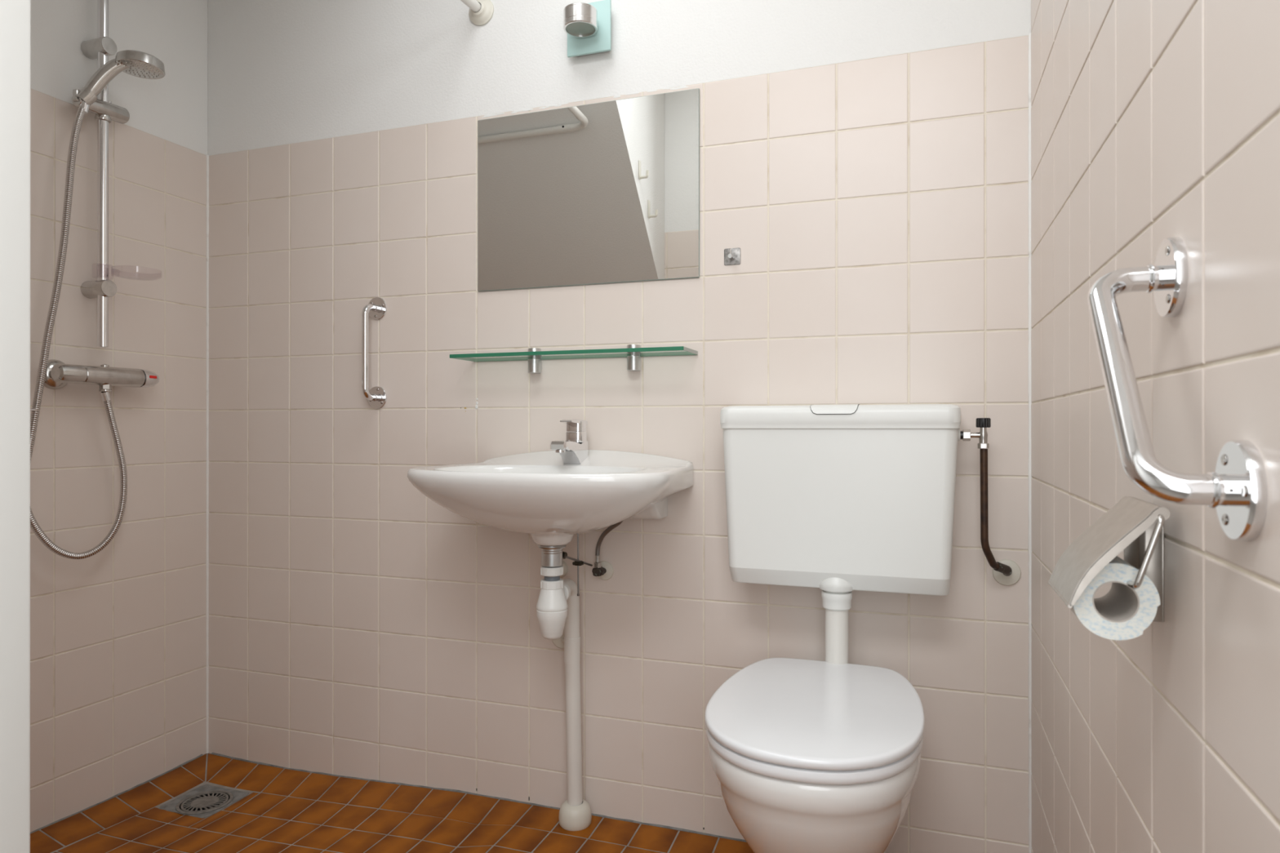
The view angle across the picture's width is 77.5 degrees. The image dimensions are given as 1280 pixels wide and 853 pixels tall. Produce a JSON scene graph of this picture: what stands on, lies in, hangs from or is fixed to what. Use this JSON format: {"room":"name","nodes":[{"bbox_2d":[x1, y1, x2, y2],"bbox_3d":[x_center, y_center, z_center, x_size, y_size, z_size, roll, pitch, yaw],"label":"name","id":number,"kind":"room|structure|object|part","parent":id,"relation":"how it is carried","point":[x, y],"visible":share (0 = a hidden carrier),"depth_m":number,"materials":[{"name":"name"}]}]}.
{"room":"bathroom","nodes":[
{"label":"bathroom","id":0,"kind":"room"},
{"bbox_2d":[30,0,208,832],"bbox_3d":[-1.573,-0.257,1.760,0.121,2.670,1.560,0,0,19],"label":"wall","id":1,"kind":"structure","parent":0,"point":[118,633],"depth_m":2.13,"materials":[{"name":"beige tile"}]},
{"bbox_2d":[71,0,129,347],"bbox_3d":[-1.376,-0.752,2.012,0.086,1.100,0.146,0,0,5],"label":"shower rail","id":2,"kind":"object","parent":1,"relation":"attached to","point":[100,48],"visible":1,"depth_m":2.02,"materials":[{"name":"silver metal"}]},
{"bbox_2d":[72,87,97,105],"bbox_3d":[-1.361,-0.809,1.960,0.041,0.045,0.046,0,0,19],"label":"holder","id":3,"kind":"object","parent":2,"relation":"on","point":[86,95],"depth_m":1.95,"materials":[{"name":"silver metal"}]},
{"bbox_2d":[30,49,164,559],"bbox_3d":[-1.310,-0.303,1.937,0.155,1.257,0.282,0,0,17],"label":"shower","id":4,"kind":"object","parent":2,"relation":"attached to","point":[132,62],"visible":0.85,"depth_m":1.94,"materials":[{"name":"silver metal"}]},
{"bbox_3d":[-1.321,-0.863,1.982,0.122,0.135,0.034,0,0,-25],"label":"handle","id":5,"kind":"part","parent":4,"relation":"part of","materials":[{"name":"silver metal"}]},
{"bbox_3d":[-1.364,-0.752,2.025,0.024,1.100,0.024,0,0,19],"label":"rail","id":6,"kind":"part","parent":2,"relation":"part of","materials":[{"name":"silver metal"}]},
{"bbox_2d":[44,359,159,391],"bbox_3d":[-1.367,-0.126,2.035,0.088,0.077,0.270,0,0,19],"label":"shower mixer","id":7,"kind":"object","parent":1,"relation":"attached to","point":[59,374],"visible":0.95,"depth_m":1.98,"materials":[{"name":"silver metal"}]},
{"bbox_3d":[-1.419,-0.128,1.950,0.046,0.074,0.074,0,0,19],"label":"wall plate","id":8,"kind":"part","parent":7,"relation":"part of","materials":[{"name":"silver metal"}]},
{"bbox_3d":[-1.384,-0.128,1.930,0.046,0.046,0.060,0,0,19],"label":"flow handle","id":9,"kind":"part","parent":7,"relation":"part of","materials":[{"name":"silver metal"}]},
{"bbox_2d":[98,384,111,391],"bbox_3d":[-1.353,-0.098,2.019,0.028,0.020,0.028,0,0,19],"label":"outlet","id":10,"kind":"object","parent":7,"relation":"attached to","point":[102,388],"depth_m":2.01,"materials":[{"name":"silver metal"}]},
{"bbox_3d":[-1.314,-0.128,2.132,0.049,0.049,0.052,0,0,19],"label":"temperature handle","id":11,"kind":"part","parent":7,"relation":"part of","materials":[{"name":"silver metal"}]},
{"bbox_2d":[30,752,753,852],"bbox_3d":[-0.540,1.036,0.369,2.850,0.161,3.400,0,0,19],"label":"floor","id":12,"kind":"structure","parent":0,"point":[283,811],"depth_m":1.94,"materials":[{"name":"brown tile"}]},
{"bbox_2d":[158,784,248,818],"bbox_3d":[-1.144,0.985,2.092,0.164,0.008,0.151,0,0,19],"label":"floor drain","id":13,"kind":"object","parent":12,"relation":"in","point":[205,801],"visible":1,"depth_m":2.09,"materials":[{"name":"grey metal"}]},
{"bbox_3d":[-1.138,0.983,2.086,0.132,0.004,0.132,0,0,19],"label":"frame","id":14,"kind":"part","parent":13,"relation":"part of","materials":[{"name":"silver metal"}]},
{"bbox_2d":[704,657,924,852],"bbox_3d":[0.329,0.722,1.465,0.365,0.473,0.618,0,0,19],"label":"toilet","id":15,"kind":"object","parent":12,"relation":"on","point":[806,756],"visible":1,"depth_m":1.24,"materials":[{"name":"white ceramic"}]},
{"bbox_3d":[0.312,0.516,1.415,0.362,0.020,0.510,0,0,19],"label":"seat","id":16,"kind":"part","parent":15,"relation":"part of","materials":[{"name":"white plastic"}]},
{"bbox_3d":[0.312,0.495,1.415,0.365,0.018,0.514,0,0,19],"label":"lid","id":17,"kind":"part","parent":15,"relation":"part of","materials":[{"name":"white plastic"}]},
{"bbox_2d":[821,590,852,664],"bbox_3d":[0.409,0.452,1.657,0.063,0.219,0.063,0,0,19],"label":"pipe","id":18,"kind":"object","parent":15,"relation":"attached to","point":[837,606],"visible":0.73,"depth_m":1.64,"materials":[{"name":"white plastic"}]},
{"bbox_2d":[208,0,1031,852],"bbox_3d":[-0.222,-0.257,2.071,2.464,2.670,0.121,0,0,19],"label":"wall","id":19,"kind":"structure","parent":0,"point":[865,162],"depth_m":1.97,"materials":[{"name":"beige tile"}]},
{"bbox_2d":[205,154,208,753],"bbox_3d":[-1.291,0.084,2.380,0.009,1.789,0.009,0,0,19],"label":"trim","id":20,"kind":"structure","parent":19,"relation":"attached to","point":[207,156],"depth_m":2.38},
{"bbox_2d":[361,297,386,408],"bbox_3d":[-0.727,-0.201,2.152,0.062,0.306,0.061,0,0,19],"label":"grab rail","id":21,"kind":"object","parent":19,"relation":"attached to","point":[376,308],"visible":1,"depth_m":2.14,"materials":[{"name":"silver metal"}]},
{"bbox_2d":[30,752,746,842],"bbox_3d":[-0.461,0.968,1.392,2.227,0.028,1.323,0,0,19],"label":"trim","id":22,"kind":"structure","parent":19,"relation":"attached to","point":[213,753],"depth_m":2.08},
{"bbox_2d":[460,0,493,25],"bbox_3d":[-0.978,-1.080,1.814,0.968,0.072,0.866,0,0,19],"label":"rail","id":23,"kind":"object","parent":19,"relation":"attached to","point":[481,11],"visible":1,"depth_m":2.06,"materials":[{"name":"beige plastic"}]},
{"bbox_2d":[407,449,693,546],"bbox_3d":[-0.202,0.160,1.770,0.591,0.206,0.432,0,0,19],"label":"washbasin","id":24,"kind":"object","parent":19,"relation":"attached to","point":[542,496],"visible":0.98,"depth_m":1.63,"materials":[{"name":"white ceramic"}]},
{"bbox_2d":[550,419,587,463],"bbox_3d":[-0.166,0.035,1.871,0.046,0.104,0.130,0,0,19],"label":"tap","id":25,"kind":"object","parent":24,"relation":"on","point":[574,450],"visible":1,"depth_m":1.88,"materials":[{"name":"silver metal"}]},
{"bbox_3d":[-0.166,0.060,1.871,0.045,0.056,0.130,0,0,19],"label":"spout","id":26,"kind":"part","parent":25,"relation":"part of","materials":[{"name":"silver metal"}]},
{"bbox_3d":[-0.159,-0.002,1.891,0.044,0.029,0.083,0,0,19],"label":"lever","id":27,"kind":"part","parent":25,"relation":"part of","materials":[{"name":"silver metal"}]},
{"bbox_2d":[560,560,568,577],"bbox_3d":[-0.202,0.356,1.993,0.045,0.045,0.012,0,0,19],"label":"pipe cover","id":28,"kind":"object","parent":19,"relation":"attached to","point":[564,564],"visible":0.27,"depth_m":1.99,"materials":[{"name":"beige plastic"}]},
{"bbox_2d":[551,578,591,831],"bbox_3d":[-0.168,0.661,1.920,0.102,0.596,0.176,0,0,-2],"label":"pipe","id":29,"kind":"object","parent":19,"relation":"attached to","point":[575,813],"visible":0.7,"depth_m":1.91,"materials":[{"name":"white plastic"}]},
{"bbox_2d":[536,544,570,639],"bbox_3d":[-0.193,0.370,1.797,0.070,0.211,0.092,0,0,19],"label":"trap","id":30,"kind":"object","parent":29,"relation":"attached to","point":[552,604],"visible":0.92,"depth_m":1.76,"materials":[{"name":"white plastic"}]},
{"bbox_2d":[536,587,567,639],"bbox_3d":[-0.197,0.418,1.786,0.070,0.115,0.070,0,0,19],"label":"bottle","id":31,"kind":"object","parent":30,"relation":"on","point":[552,604],"depth_m":1.76,"materials":[{"name":"white plastic"}]},
{"bbox_2d":[563,582,570,600],"bbox_3d":[-0.187,0.381,1.812,0.047,0.047,0.055,0,0,13],"label":"outlet","id":32,"kind":"object","parent":30,"relation":"attached to","point":[566,591],"depth_m":1.82,"materials":[{"name":"white plastic"}]},
{"bbox_2d":[562,533,592,595],"bbox_3d":[-0.148,0.315,1.865,0.028,0.166,0.144,0,0,19],"label":"popup linkage","id":33,"kind":"object","parent":30,"relation":"attached to","point":[577,562],"visible":0.9,"depth_m":1.87,"materials":[{"name":"grey metal"}]},
{"bbox_3d":[-0.145,0.315,1.874,0.006,0.166,0.006,0,0,19],"label":"vertical rod","id":34,"kind":"part","parent":33,"relation":"part of","materials":[{"name":"grey metal"}]},
{"bbox_3d":[-0.143,0.315,1.866,0.005,0.047,0.140,0,0,22],"label":"horizontal rod","id":35,"kind":"part","parent":33,"relation":"part of","materials":[{"name":"grey metal"}]},
{"bbox_2d":[564,588,580,664],"bbox_3d":[-0.165,0.481,1.925,0.042,0.175,0.039,0,0,19],"label":"socket","id":36,"kind":"object","parent":29,"relation":"attached to","point":[571,628],"depth_m":1.91,"materials":[{"name":"white plastic"}]},
{"bbox_2d":[449,344,697,373],"bbox_3d":[-0.166,-0.165,1.923,0.600,0.062,0.123,0,0,19],"label":"glass shelf","id":37,"kind":"object","parent":19,"relation":"attached to","point":[633,359],"visible":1,"depth_m":1.91,"materials":[{"name":"green glass"}]},
{"bbox_3d":[-0.167,-0.173,1.921,0.600,0.009,0.120,0,0,19],"label":"shelf glass","id":38,"kind":"part","parent":37,"relation":"part of","materials":[{"name":"green glass"}]},
{"bbox_2d":[563,0,611,57],"bbox_3d":[-0.135,-0.971,1.916,0.114,0.122,0.116,0,0,19],"label":"wall lamp","id":39,"kind":"object","parent":19,"relation":"attached to","point":[588,26],"visible":1,"depth_m":1.93,"materials":[{"name":"teal glass"}]},
{"bbox_2d":[477,88,699,291],"bbox_3d":[-0.141,-0.574,1.975,0.594,0.445,0.005,0,0,19],"label":"mirror","id":40,"kind":"object","parent":19,"relation":"attached to","point":[607,192],"visible":1,"depth_m":1.97,"materials":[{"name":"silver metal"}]},
{"bbox_2d":[591,520,622,580],"bbox_3d":[-0.069,0.289,1.923,0.112,0.177,0.055,0,0,30],"label":"angle valve","id":41,"kind":"object","parent":19,"relation":"attached to","point":[604,570],"visible":0.91,"depth_m":1.92,"materials":[{"name":"grey metal"}]},
{"bbox_2d":[724,247,740,265],"bbox_3d":[0.210,-0.395,1.840,0.039,0.039,0.030,0,0,19],"label":"robe hook","id":42,"kind":"object","parent":19,"relation":"attached to","point":[731,255],"visible":1,"depth_m":1.85,"materials":[{"name":"metal"}]},
{"bbox_2d":[720,404,960,595],"bbox_3d":[0.420,0.151,1.694,0.482,0.394,0.167,0,0,19],"label":"cistern","id":43,"kind":"object","parent":19,"relation":"attached to","point":[838,499],"visible":0.99,"depth_m":1.62,"materials":[{"name":"white plastic"}]},
{"bbox_2d":[819,577,853,594],"bbox_3d":[0.408,0.319,1.655,0.077,0.058,0.077,0,0,19],"label":"outlet","id":44,"kind":"object","parent":43,"relation":"attached to","point":[836,585],"depth_m":1.62,"materials":[{"name":"white plastic"}]},
{"bbox_3d":[0.420,-0.020,1.695,0.482,0.050,0.165,0,0,19],"label":"lid","id":45,"kind":"part","parent":43,"relation":"part of","materials":[{"name":"white plastic"}]},
{"bbox_2d":[979,448,1021,586],"bbox_3d":[0.728,0.186,1.633,0.120,0.290,0.047,0,0,-37],"label":"supply pipe","id":46,"kind":"object","parent":19,"relation":"attached to","point":[1006,572],"visible":1,"depth_m":1.60,"materials":[{"name":"black rubber"}]},
{"bbox_2d":[957,417,991,448],"bbox_3d":[0.671,0.014,1.604,0.064,0.062,0.027,0,0,19],"label":"supply valve","id":47,"kind":"object","parent":46,"relation":"attached to","point":[983,424],"visible":0.94,"depth_m":1.59,"materials":[{"name":"silver metal"}]},
{"bbox_2d":[957,429,960,440],"bbox_3d":[0.644,0.018,1.614,0.007,0.023,0.023,0,0,19],"label":"washer","id":48,"kind":"object","parent":47,"relation":"in","point":[959,432],"depth_m":1.60,"materials":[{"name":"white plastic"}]},
{"bbox_3d":[0.688,-0.007,1.598,0.027,0.019,0.027,0,0,19],"label":"knob","id":49,"kind":"part","parent":47,"relation":"part of","materials":[{"name":"black plastic"}]},
{"bbox_2d":[1027,32,1031,852],"bbox_3d":[0.806,0.084,1.646,0.009,1.789,0.009,0,0,-43],"label":"trim","id":50,"kind":"structure","parent":19,"relation":"attached to","point":[1029,34],"depth_m":1.64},
{"bbox_2d":[1031,0,1279,852],"bbox_3d":[0.639,-0.258,0.985,0.121,2.670,1.560,0,0,19],"label":"wall","id":51,"kind":"structure","parent":0,"point":[1153,122],"depth_m":0.78,"materials":[{"name":"beige tile"}]},
{"bbox_2d":[1048,496,1169,622],"bbox_3d":[0.453,0.127,0.773,0.091,0.114,0.153,0,0,19],"label":"paper holder","id":52,"kind":"object","parent":51,"relation":"attached to","point":[1135,526],"visible":0.9,"depth_m":0.75,"materials":[{"name":"silver metal"}]},
{"bbox_2d":[1069,555,1159,639],"bbox_3d":[0.448,0.159,0.770,0.070,0.070,0.102,0,0,19],"label":"toilet roll","id":53,"kind":"object","parent":52,"relation":"hanging from","point":[1123,613],"visible":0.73,"depth_m":0.72,"materials":[{"name":"paper"}]},
{"bbox_3d":[0.500,0.132,0.793,0.016,0.104,0.085,0,0,19],"label":"plate","id":54,"kind":"part","parent":52,"relation":"part of","materials":[{"name":"silver metal"}]},
{"bbox_3d":[0.462,0.111,0.752,0.028,0.068,0.120,0,0,15],"label":"wire arm","id":55,"kind":"part","parent":52,"relation":"part of","materials":[{"name":"silver metal"}]},
{"bbox_2d":[1087,236,1267,541],"bbox_3d":[0.419,-0.044,0.650,0.074,0.250,0.235,0,0,19],"label":"grab rail","id":56,"kind":"object","parent":51,"relation":"attached to","point":[1237,489],"visible":1,"depth_m":0.60,"materials":[{"name":"silver metal"}]},
{"bbox_3d":[-0.708,-0.268,0.684,2.424,2.650,0.101,0,0,19],"label":"wall","id":57,"kind":"structure","parent":0,"visible":0},
{"bbox_2d":[0,0,30,852],"bbox_3d":[-0.124,-0.258,0.478,1.026,2.490,0.129,0,0,19],"label":"trim","id":58,"kind":"structure","parent":57,"relation":"attached to","point":[15,15],"depth_m":0.67,"materials":[{"name":"white paint"}]}
]}

